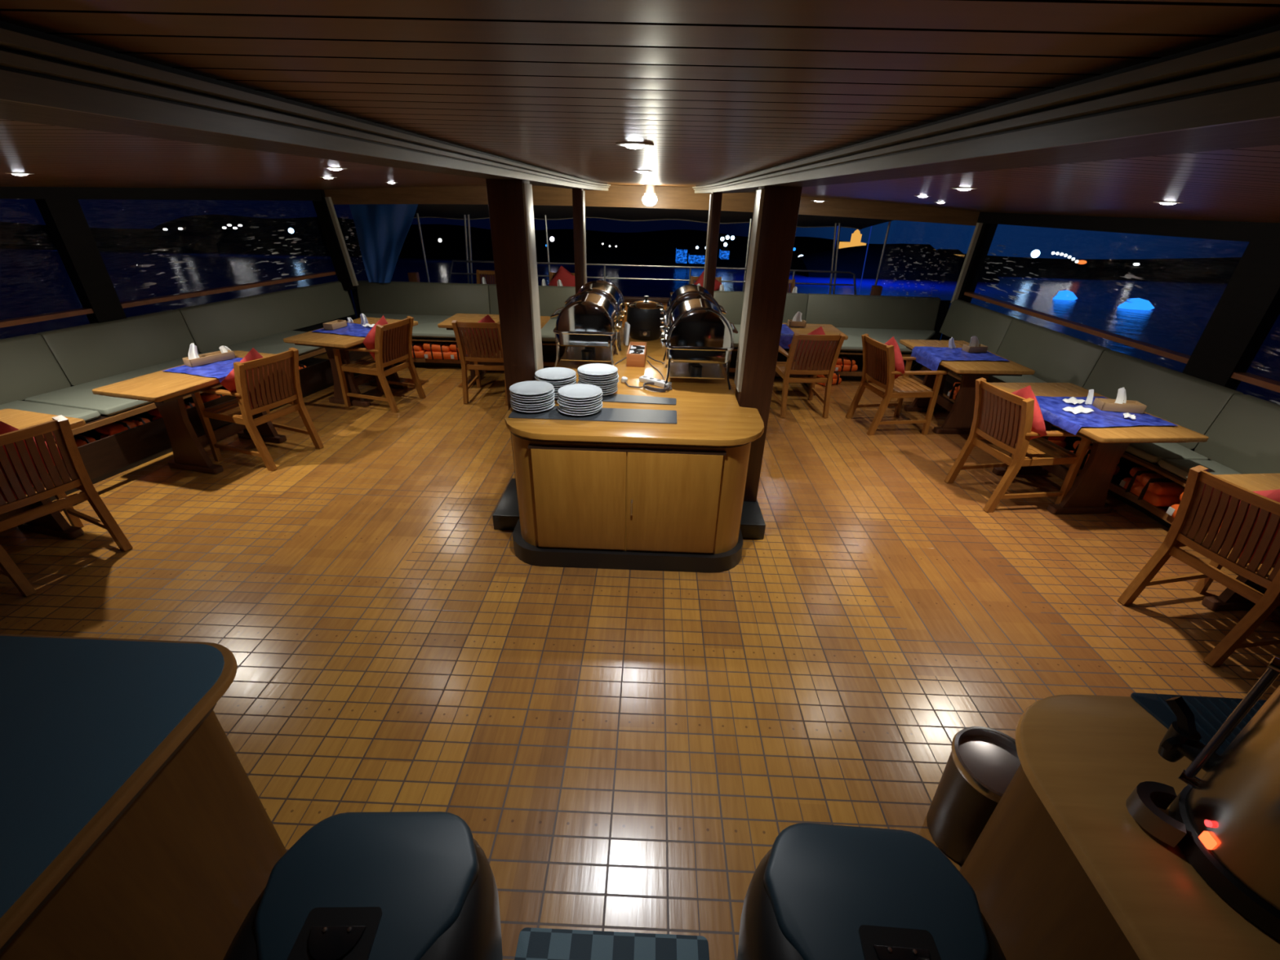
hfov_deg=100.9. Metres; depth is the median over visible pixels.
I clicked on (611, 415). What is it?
place mat
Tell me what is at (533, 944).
door mat
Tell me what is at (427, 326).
seat cushion
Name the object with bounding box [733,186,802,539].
wooden post
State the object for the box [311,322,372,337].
table runner
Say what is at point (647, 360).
cable
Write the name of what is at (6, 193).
wall
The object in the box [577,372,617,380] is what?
plate
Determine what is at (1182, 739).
tap
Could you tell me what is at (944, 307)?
wall
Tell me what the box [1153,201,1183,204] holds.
recessed light
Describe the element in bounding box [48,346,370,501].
bench
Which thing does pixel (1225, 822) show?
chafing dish
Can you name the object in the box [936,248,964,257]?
building
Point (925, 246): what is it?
building
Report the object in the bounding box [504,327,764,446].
countertop
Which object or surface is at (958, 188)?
recessed light
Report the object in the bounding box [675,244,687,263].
building
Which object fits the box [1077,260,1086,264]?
lamp
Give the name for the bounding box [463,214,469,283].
pole
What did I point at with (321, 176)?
recessed light
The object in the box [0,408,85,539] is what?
dining table
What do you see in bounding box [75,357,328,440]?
shelf
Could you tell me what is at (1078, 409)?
napkin
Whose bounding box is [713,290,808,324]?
bench backrest
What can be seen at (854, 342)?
seat cushion
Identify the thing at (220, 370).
table runner
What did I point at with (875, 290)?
bollard
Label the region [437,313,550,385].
dining table
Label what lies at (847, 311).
bench backrest
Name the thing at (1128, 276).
window
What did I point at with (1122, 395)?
napkin
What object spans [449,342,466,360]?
jacket
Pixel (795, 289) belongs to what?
napkin
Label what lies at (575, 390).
plate
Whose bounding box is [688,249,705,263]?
building
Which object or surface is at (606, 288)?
chafing dish
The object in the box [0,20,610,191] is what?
beam
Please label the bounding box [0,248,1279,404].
water
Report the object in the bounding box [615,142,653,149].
recessed light
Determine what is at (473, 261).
guard rail
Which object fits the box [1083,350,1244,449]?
bench backrest
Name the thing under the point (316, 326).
wall
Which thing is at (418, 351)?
jacket
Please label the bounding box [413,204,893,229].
awning
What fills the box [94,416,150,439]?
jacket
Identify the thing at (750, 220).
pole
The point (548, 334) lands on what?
seat cushion
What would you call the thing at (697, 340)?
chafing dish
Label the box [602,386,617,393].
plate
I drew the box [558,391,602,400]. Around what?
plate
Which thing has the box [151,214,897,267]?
hill
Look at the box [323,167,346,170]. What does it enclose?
recessed light
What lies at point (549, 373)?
plate
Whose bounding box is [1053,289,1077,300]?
buoy
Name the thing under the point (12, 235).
shoreline
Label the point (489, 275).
armchair
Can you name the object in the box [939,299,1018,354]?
bench backrest
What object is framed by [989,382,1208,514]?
dining table
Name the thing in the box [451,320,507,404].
armchair
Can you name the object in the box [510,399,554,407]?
plate
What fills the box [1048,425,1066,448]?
jacket
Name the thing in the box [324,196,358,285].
window post
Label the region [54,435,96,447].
jacket
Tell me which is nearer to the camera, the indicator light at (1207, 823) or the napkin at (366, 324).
the indicator light at (1207, 823)
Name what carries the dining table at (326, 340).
on the floor
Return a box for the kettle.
[626,295,664,340]
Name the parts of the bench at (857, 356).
panel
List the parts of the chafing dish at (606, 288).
lid, leg, leg, hinge knob, hinge knob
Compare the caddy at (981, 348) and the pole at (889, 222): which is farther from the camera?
the pole at (889, 222)
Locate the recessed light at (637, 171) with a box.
[632,169,652,173]
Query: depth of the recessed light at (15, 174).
3.13 m
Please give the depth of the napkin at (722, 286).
8.21 m
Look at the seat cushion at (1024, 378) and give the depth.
5.56 m
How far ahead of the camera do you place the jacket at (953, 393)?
5.93 m
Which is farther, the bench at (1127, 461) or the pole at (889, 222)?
the pole at (889, 222)
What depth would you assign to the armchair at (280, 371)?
4.30 m
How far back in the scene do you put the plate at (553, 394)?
3.14 m
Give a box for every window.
[0,226,336,328]
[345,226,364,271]
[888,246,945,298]
[964,250,1279,392]
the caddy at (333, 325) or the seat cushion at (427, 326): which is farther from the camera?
the seat cushion at (427, 326)
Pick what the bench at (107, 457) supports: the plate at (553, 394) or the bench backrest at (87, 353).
the bench backrest at (87, 353)
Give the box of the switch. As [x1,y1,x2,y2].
[1198,831,1217,849]
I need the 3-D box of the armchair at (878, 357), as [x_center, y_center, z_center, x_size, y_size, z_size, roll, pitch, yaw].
[2.602,-0.976,5.388,0.680,0.910,0.584,-2,28,-7]
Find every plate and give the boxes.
[509,380,553,395]
[510,387,555,398]
[510,391,554,400]
[510,393,555,402]
[510,396,555,405]
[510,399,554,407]
[510,400,554,409]
[511,403,555,412]
[534,367,576,380]
[534,374,576,382]
[534,378,576,386]
[535,376,576,384]
[553,381,576,389]
[556,399,600,408]
[557,383,602,398]
[557,405,601,415]
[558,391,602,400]
[558,395,602,403]
[558,396,602,405]
[558,400,602,410]
[559,404,602,413]
[577,363,617,376]
[577,370,617,378]
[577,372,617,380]
[577,377,618,384]
[577,381,617,389]
[578,374,618,382]
[578,379,618,387]
[601,384,617,391]
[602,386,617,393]
[602,387,617,395]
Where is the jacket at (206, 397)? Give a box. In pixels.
[200,386,227,403]
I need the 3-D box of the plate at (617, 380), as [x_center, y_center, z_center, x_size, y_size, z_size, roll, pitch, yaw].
[-0.271,-0.648,3.487,0.264,0.022,0.264,15,31,23]
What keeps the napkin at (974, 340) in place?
in the caddy at (981, 348)
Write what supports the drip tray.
on the countertop at (1060, 868)
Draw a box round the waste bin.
[926,726,1020,865]
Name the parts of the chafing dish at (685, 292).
hinge knob, hinge knob, leg, lid, lid handle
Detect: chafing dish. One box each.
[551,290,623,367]
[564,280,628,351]
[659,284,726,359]
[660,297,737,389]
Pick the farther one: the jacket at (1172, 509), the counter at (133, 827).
the jacket at (1172, 509)
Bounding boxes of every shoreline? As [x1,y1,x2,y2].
[0,221,238,253]
[964,253,1241,283]
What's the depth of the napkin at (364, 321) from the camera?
5.84 m
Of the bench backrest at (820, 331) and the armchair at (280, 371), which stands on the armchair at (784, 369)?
the bench backrest at (820, 331)
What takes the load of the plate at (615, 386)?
on the plate at (615, 388)
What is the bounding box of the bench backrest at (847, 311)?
[804,293,940,330]
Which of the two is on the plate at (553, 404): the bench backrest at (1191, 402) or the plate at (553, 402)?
the plate at (553, 402)
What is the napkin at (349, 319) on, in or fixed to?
on the table runner at (352, 329)
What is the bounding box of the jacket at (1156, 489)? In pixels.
[1119,466,1184,506]
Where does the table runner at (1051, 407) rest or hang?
on the dining table at (1088, 492)
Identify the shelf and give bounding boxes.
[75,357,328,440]
[669,361,724,379]
[723,355,917,371]
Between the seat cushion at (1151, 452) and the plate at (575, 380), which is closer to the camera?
the plate at (575, 380)
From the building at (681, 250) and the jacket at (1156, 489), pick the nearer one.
the jacket at (1156, 489)
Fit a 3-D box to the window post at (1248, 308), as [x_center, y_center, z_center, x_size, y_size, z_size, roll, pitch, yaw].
[4.447,-1.255,3.871,0.100,1.300,0.360,2,28,1]
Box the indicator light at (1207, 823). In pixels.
[1204,819,1212,827]
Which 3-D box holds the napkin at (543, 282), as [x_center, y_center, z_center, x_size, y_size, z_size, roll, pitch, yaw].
[-1.489,-3.050,8.261,0.110,0.171,0.048,2,28,1]
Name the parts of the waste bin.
flap lid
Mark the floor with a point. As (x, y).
(621, 750)
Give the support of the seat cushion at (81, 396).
on the bench at (107, 457)
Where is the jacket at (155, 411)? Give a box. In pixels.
[147,400,195,420]
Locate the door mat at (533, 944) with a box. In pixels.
[514,927,709,959]
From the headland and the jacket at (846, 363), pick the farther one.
the headland
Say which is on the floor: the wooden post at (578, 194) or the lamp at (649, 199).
the wooden post at (578, 194)
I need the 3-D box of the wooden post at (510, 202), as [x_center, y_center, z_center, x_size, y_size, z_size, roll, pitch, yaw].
[-0.823,-0.719,3.411,0.320,2.135,0.550,2,28,1]
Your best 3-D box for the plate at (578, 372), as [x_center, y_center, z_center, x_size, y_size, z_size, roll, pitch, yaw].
[-0.278,-0.701,3.461,0.264,0.022,0.264,7,28,10]
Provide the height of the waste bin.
0.430 m
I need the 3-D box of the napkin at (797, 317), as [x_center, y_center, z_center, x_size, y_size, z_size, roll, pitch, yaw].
[1.892,-1.953,6.338,0.126,0.122,0.048,2,28,1]
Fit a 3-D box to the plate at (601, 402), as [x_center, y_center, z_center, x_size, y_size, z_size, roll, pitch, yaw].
[-0.358,-0.457,3.187,0.264,0.022,0.264,-2,28,-6]
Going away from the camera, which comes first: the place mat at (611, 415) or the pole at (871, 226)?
the place mat at (611, 415)
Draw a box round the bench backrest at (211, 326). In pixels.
[174,280,355,353]
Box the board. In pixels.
[623,321,630,346]
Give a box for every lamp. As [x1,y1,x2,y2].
[288,227,293,233]
[642,184,657,206]
[1031,249,1039,257]
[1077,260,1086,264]
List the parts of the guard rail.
rail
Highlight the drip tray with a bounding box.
[1130,692,1266,755]
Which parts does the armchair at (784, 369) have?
rail, armrest, leg, rail, rail, leg, rail, leg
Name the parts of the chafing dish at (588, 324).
leg, lid handle, lid, burner, burner, leg, leg, hinge knob, hinge knob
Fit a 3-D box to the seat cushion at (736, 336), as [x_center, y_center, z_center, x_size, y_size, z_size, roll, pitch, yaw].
[1.712,-1.972,7.241,1.340,0.065,1.160,2,28,1]
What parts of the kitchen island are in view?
door, door rail, cornice, handle, power strip, cord, door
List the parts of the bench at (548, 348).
panel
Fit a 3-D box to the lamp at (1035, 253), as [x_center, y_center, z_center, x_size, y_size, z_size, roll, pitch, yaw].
[78.453,-44.882,104.883,1.500,1.500,1.500,2,28,1]
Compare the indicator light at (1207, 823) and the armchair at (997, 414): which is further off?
the armchair at (997, 414)
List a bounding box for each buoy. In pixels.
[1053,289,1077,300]
[1117,297,1154,310]
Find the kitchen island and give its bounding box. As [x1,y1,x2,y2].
[504,327,764,573]
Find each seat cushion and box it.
[0,400,100,422]
[24,356,186,416]
[198,330,322,355]
[359,313,462,338]
[541,319,556,342]
[728,324,740,347]
[832,327,935,352]
[959,374,1047,382]
[1124,442,1208,462]
[1157,458,1242,479]
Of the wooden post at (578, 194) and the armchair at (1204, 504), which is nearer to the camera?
the armchair at (1204, 504)
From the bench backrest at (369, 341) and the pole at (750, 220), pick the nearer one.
the bench backrest at (369, 341)
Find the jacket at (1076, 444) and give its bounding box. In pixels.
[1069,440,1119,475]
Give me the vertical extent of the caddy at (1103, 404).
0.060 m
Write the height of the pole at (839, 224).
1.903 m
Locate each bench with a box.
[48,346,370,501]
[357,315,568,368]
[723,346,917,380]
[908,369,1186,528]
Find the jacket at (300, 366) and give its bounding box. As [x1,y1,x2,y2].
[298,363,306,369]
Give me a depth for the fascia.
7.01 m
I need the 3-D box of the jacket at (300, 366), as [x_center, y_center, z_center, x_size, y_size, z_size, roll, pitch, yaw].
[-3.926,-1.223,5.983,0.259,0.189,0.351,8,29,11]
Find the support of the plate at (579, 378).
on the plate at (617, 380)
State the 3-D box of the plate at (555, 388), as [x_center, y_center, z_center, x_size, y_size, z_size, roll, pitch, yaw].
[-0.543,-0.623,3.428,0.264,0.022,0.264,18,32,28]
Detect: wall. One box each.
[0,186,324,200]
[21,289,356,400]
[351,288,951,340]
[940,333,1211,460]
[977,212,1279,244]
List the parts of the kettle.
control panel, lid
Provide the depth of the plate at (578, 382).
3.44 m
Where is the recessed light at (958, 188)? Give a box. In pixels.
[951,187,977,191]
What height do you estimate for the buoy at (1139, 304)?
1.350 m
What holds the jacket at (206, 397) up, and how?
on the bench at (107, 457)
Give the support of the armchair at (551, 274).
on the floor
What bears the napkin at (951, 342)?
on the table runner at (931, 357)
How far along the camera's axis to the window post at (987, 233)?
7.15 m
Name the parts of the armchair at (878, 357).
leg, rail, rail, rail, leg, leg, armrest, rail, armrest, leg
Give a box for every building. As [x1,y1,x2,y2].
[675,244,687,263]
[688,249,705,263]
[719,245,729,259]
[897,243,935,249]
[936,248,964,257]
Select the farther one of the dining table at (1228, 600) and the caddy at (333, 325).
the caddy at (333, 325)
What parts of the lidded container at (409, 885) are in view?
latch panel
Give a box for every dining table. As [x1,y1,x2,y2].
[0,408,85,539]
[92,350,286,474]
[283,316,417,407]
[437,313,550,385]
[774,323,848,395]
[899,339,1035,434]
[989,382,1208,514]
[1201,473,1279,611]
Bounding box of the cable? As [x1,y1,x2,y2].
[647,360,664,380]
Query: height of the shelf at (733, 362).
0.020 m
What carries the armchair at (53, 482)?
on the floor
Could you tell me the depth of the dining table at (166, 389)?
4.15 m
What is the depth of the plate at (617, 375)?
3.42 m
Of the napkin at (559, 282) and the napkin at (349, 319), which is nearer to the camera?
the napkin at (349, 319)
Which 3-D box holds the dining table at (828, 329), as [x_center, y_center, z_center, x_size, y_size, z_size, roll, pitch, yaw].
[1.813,-1.470,6.450,1.100,0.738,0.680,2,28,1]
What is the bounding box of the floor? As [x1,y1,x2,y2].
[0,345,1279,959]
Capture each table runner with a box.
[162,357,242,382]
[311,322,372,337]
[779,324,794,348]
[911,346,1008,370]
[1035,395,1177,435]
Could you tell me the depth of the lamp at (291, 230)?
106.75 m
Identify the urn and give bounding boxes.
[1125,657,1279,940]
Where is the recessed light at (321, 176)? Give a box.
[320,176,336,178]
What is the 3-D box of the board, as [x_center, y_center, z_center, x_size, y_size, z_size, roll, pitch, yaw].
[-0.118,-1.289,4.665,0.041,0.190,0.120,-5,29,-12]
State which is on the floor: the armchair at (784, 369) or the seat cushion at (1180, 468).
the armchair at (784, 369)
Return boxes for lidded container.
[222,811,502,959]
[737,822,1006,959]
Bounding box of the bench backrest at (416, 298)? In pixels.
[356,280,490,315]
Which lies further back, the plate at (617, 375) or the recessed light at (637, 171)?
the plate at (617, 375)
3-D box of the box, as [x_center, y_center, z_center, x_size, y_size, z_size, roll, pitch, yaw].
[-0.024,-1.012,4.242,0.140,0.100,0.400,3,28,2]
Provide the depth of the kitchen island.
3.13 m
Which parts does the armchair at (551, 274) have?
leg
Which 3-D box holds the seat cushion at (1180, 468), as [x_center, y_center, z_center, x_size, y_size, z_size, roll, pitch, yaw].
[3.977,0.175,3.308,0.402,0.065,1.308,2,28,1]
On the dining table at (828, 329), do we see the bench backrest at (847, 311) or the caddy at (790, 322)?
the caddy at (790, 322)
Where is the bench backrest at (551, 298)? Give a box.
[488,284,575,319]
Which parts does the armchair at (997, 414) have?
leg, rail, rail, rail, leg, rail, armrest, leg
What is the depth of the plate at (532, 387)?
3.20 m
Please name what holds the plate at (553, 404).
on the place mat at (611, 415)
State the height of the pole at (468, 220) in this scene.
1.922 m
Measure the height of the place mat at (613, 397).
0.006 m
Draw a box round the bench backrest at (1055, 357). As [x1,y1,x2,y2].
[995,319,1111,387]
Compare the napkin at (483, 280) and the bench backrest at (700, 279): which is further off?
the bench backrest at (700, 279)
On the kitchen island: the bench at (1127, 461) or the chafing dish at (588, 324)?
the chafing dish at (588, 324)
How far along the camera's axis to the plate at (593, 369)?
3.48 m
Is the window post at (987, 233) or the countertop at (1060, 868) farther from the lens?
the window post at (987, 233)
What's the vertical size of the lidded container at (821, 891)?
0.716 m
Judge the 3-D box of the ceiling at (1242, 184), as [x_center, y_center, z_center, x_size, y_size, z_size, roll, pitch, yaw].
[3.129,-1.602,2.923,4.750,0.502,9.250,2,28,1]
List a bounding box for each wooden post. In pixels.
[485,178,543,529]
[572,188,586,293]
[702,191,722,297]
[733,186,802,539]
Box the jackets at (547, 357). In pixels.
[362,344,562,362]
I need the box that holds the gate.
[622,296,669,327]
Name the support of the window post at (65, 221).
attached to the wall at (316, 326)
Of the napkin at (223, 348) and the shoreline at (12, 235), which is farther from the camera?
the shoreline at (12, 235)
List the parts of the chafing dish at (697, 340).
hinge knob, hinge knob, leg, leg, burner, lid, leg, lid handle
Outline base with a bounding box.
[560,346,614,361]
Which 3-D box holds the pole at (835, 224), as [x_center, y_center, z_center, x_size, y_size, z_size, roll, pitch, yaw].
[3.215,-3.281,8.908,0.232,1.903,0.034,2,28,1]
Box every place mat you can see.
[508,405,676,424]
[554,393,676,404]
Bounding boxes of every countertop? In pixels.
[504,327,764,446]
[959,694,1279,959]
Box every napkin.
[188,342,199,359]
[218,345,231,353]
[346,317,353,322]
[360,313,368,324]
[360,323,374,327]
[481,276,486,284]
[541,279,546,285]
[557,279,563,286]
[719,284,724,290]
[791,286,797,293]
[792,311,801,321]
[948,337,955,348]
[968,336,978,346]
[1062,396,1085,404]
[1062,405,1094,414]
[1084,389,1093,404]
[1114,386,1126,404]
[1123,413,1135,419]
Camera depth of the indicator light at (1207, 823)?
1.03 m
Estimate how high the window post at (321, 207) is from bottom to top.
1.317 m
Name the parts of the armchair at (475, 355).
leg, leg, rail, rail, rail, leg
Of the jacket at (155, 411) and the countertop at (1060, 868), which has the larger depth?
the jacket at (155, 411)
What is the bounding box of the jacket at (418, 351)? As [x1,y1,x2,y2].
[411,341,426,358]
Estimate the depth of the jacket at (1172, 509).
3.74 m
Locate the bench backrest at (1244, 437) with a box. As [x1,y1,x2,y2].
[1194,394,1279,474]
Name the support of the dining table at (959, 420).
on the floor
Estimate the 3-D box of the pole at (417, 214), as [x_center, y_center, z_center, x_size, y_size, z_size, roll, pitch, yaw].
[-3.625,-3.521,9.014,0.062,1.900,0.034,2,28,1]
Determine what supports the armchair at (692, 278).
on the floor
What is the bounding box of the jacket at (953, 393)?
[947,382,960,399]
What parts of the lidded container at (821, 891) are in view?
latch panel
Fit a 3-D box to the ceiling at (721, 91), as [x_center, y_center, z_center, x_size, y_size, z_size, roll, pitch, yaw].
[0.034,-1.837,2.903,1.450,0.214,9.250,2,28,1]
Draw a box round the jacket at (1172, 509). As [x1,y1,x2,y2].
[1166,492,1222,532]
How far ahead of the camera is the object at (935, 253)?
7.37 m
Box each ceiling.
[0,0,1279,187]
[0,119,542,189]
[743,144,1279,222]
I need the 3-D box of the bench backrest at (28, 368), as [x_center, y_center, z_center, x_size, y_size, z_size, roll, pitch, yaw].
[-5.261,-0.767,4.093,0.150,0.460,1.212,8,29,11]
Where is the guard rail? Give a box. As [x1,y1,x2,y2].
[448,260,856,294]
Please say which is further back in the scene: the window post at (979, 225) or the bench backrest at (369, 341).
the window post at (979, 225)
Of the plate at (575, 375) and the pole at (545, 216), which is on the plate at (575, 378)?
the plate at (575, 375)
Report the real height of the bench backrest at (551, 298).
0.450 m
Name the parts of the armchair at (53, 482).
leg, rail, rail, rail, leg, leg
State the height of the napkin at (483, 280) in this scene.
0.171 m
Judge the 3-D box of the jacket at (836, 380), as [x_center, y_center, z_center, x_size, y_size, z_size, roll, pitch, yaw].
[2.436,-1.327,6.810,0.316,0.170,0.233,-12,31,-24]
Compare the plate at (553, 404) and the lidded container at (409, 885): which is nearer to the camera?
the lidded container at (409, 885)
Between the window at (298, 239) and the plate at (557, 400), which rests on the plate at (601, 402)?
the plate at (557, 400)
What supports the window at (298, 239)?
in the wall at (6, 193)
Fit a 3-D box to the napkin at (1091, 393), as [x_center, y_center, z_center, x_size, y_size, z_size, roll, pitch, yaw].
[3.432,-0.635,4.023,0.091,0.112,0.049,-16,32,-29]
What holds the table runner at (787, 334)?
on the dining table at (828, 329)
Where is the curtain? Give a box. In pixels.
[348,204,417,283]
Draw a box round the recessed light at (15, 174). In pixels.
[5,172,33,175]
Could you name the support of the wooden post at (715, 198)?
on the floor
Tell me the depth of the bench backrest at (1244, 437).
3.70 m
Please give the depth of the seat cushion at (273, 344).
6.06 m
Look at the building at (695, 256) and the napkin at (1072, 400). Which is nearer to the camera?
the napkin at (1072, 400)
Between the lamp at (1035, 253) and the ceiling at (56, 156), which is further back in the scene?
the lamp at (1035, 253)
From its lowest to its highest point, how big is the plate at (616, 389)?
0.022 m
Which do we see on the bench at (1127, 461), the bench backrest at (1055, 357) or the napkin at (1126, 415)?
the bench backrest at (1055, 357)
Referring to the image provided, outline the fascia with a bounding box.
[324,185,979,226]
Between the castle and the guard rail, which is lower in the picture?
the guard rail
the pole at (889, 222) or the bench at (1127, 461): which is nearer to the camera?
the bench at (1127, 461)
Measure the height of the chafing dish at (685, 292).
0.546 m
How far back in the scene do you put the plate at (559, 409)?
3.13 m
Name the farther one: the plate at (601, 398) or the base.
the base
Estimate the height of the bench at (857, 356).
0.407 m
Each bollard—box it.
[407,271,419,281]
[870,285,882,295]
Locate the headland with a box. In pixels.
[790,244,999,282]
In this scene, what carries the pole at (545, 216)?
on the floor
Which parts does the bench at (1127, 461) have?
panel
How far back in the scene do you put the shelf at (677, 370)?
3.79 m
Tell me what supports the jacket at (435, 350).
on the bench at (548, 348)
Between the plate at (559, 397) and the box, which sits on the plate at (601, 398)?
the plate at (559, 397)
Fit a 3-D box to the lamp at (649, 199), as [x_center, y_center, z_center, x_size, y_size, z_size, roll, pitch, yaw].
[0.118,-3.410,6.341,0.180,0.223,0.180,2,28,1]
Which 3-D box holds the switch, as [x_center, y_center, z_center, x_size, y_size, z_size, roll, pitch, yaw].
[1.109,0.703,1.032,0.012,0.024,0.024,5,28,6]
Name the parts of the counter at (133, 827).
moulding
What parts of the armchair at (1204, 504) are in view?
leg, rail, leg, rail, rail, rail, leg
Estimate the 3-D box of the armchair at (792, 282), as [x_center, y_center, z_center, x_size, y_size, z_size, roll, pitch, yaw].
[2.283,-2.783,8.671,0.584,0.910,0.680,2,28,1]
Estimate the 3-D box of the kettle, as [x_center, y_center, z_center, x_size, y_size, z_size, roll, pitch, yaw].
[0.053,-1.502,4.877,0.352,0.376,0.368,2,28,1]
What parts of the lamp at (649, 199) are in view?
globe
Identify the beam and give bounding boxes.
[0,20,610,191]
[692,24,1279,193]
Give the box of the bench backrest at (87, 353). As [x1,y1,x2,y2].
[35,309,199,386]
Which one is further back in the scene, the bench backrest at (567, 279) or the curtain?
the bench backrest at (567, 279)
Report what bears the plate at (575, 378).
on the plate at (575, 380)
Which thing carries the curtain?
hanging from the fascia
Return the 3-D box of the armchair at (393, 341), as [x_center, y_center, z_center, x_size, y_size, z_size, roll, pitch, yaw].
[-2.798,-1.265,5.661,0.680,0.910,0.584,8,29,13]
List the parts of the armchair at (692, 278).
leg, rail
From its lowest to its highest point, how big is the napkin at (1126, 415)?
0.024 m
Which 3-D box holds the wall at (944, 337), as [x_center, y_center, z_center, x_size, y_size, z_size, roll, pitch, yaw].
[4.397,0.041,3.891,0.070,1.090,9.100,2,28,1]
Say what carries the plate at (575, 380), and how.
on the plate at (555, 388)
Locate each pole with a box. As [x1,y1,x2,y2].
[416,213,430,282]
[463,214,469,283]
[466,214,473,283]
[544,214,550,278]
[742,218,751,291]
[827,226,838,293]
[829,222,836,293]
[832,222,840,293]
[857,226,871,294]
[874,221,891,285]
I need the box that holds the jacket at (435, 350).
[422,341,453,359]
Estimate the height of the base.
0.008 m
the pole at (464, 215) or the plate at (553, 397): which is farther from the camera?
the pole at (464, 215)
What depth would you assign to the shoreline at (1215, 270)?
115.72 m
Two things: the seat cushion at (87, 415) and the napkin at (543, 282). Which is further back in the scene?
the napkin at (543, 282)
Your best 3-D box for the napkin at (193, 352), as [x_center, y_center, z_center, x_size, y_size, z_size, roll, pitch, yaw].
[-3.685,-1.057,4.357,0.081,0.132,0.049,-3,28,-9]
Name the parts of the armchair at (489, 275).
leg, rail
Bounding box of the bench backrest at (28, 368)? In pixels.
[0,333,71,404]
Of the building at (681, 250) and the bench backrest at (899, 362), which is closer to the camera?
the bench backrest at (899, 362)
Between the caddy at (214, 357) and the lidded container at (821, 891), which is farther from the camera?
the caddy at (214, 357)
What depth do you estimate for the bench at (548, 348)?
7.06 m
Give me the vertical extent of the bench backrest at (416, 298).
0.450 m
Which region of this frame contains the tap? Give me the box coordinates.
[1157,696,1219,772]
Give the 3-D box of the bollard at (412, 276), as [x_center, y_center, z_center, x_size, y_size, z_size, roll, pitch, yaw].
[-3.758,-3.031,8.938,0.140,0.900,0.120,2,28,1]
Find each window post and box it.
[34,199,126,324]
[311,189,356,290]
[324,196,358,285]
[950,222,982,302]
[957,222,997,302]
[1182,241,1279,390]
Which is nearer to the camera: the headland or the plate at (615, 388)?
the plate at (615, 388)
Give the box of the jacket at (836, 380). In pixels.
[817,371,841,386]
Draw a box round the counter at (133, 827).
[0,634,286,959]
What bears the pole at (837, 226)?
attached to the awning
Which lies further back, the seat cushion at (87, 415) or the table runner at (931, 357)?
the table runner at (931, 357)
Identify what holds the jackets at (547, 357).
attached to the bench at (548, 348)
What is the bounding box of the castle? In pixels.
[838,229,866,248]
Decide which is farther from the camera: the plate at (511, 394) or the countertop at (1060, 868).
the plate at (511, 394)
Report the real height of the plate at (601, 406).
0.022 m
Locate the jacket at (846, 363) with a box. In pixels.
[829,354,857,372]
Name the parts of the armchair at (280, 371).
leg, armrest, rail, leg, rail, rail, rail, leg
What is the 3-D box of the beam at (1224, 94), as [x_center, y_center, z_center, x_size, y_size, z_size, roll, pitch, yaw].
[0.685,-1.470,2.453,0.409,0.170,8.150,2,28,1]
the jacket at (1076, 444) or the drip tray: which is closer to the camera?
the drip tray
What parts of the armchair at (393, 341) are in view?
leg, armrest, rail, leg, leg, rail, rail, rail, leg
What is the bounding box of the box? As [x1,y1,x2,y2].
[626,341,646,367]
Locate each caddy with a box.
[182,350,235,367]
[322,320,347,329]
[786,319,806,326]
[961,343,987,352]
[1092,397,1146,413]
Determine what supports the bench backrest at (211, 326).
on the bench at (107, 457)
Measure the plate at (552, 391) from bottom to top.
0.022 m
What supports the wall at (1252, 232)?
attached to the ceiling at (1242, 184)
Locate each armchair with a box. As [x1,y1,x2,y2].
[0,415,133,596]
[191,347,324,471]
[329,315,426,412]
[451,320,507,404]
[476,270,496,284]
[549,271,574,282]
[689,275,721,290]
[772,333,845,417]
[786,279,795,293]
[845,333,947,435]
[944,377,1091,512]
[1117,465,1279,666]
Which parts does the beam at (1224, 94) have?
moulding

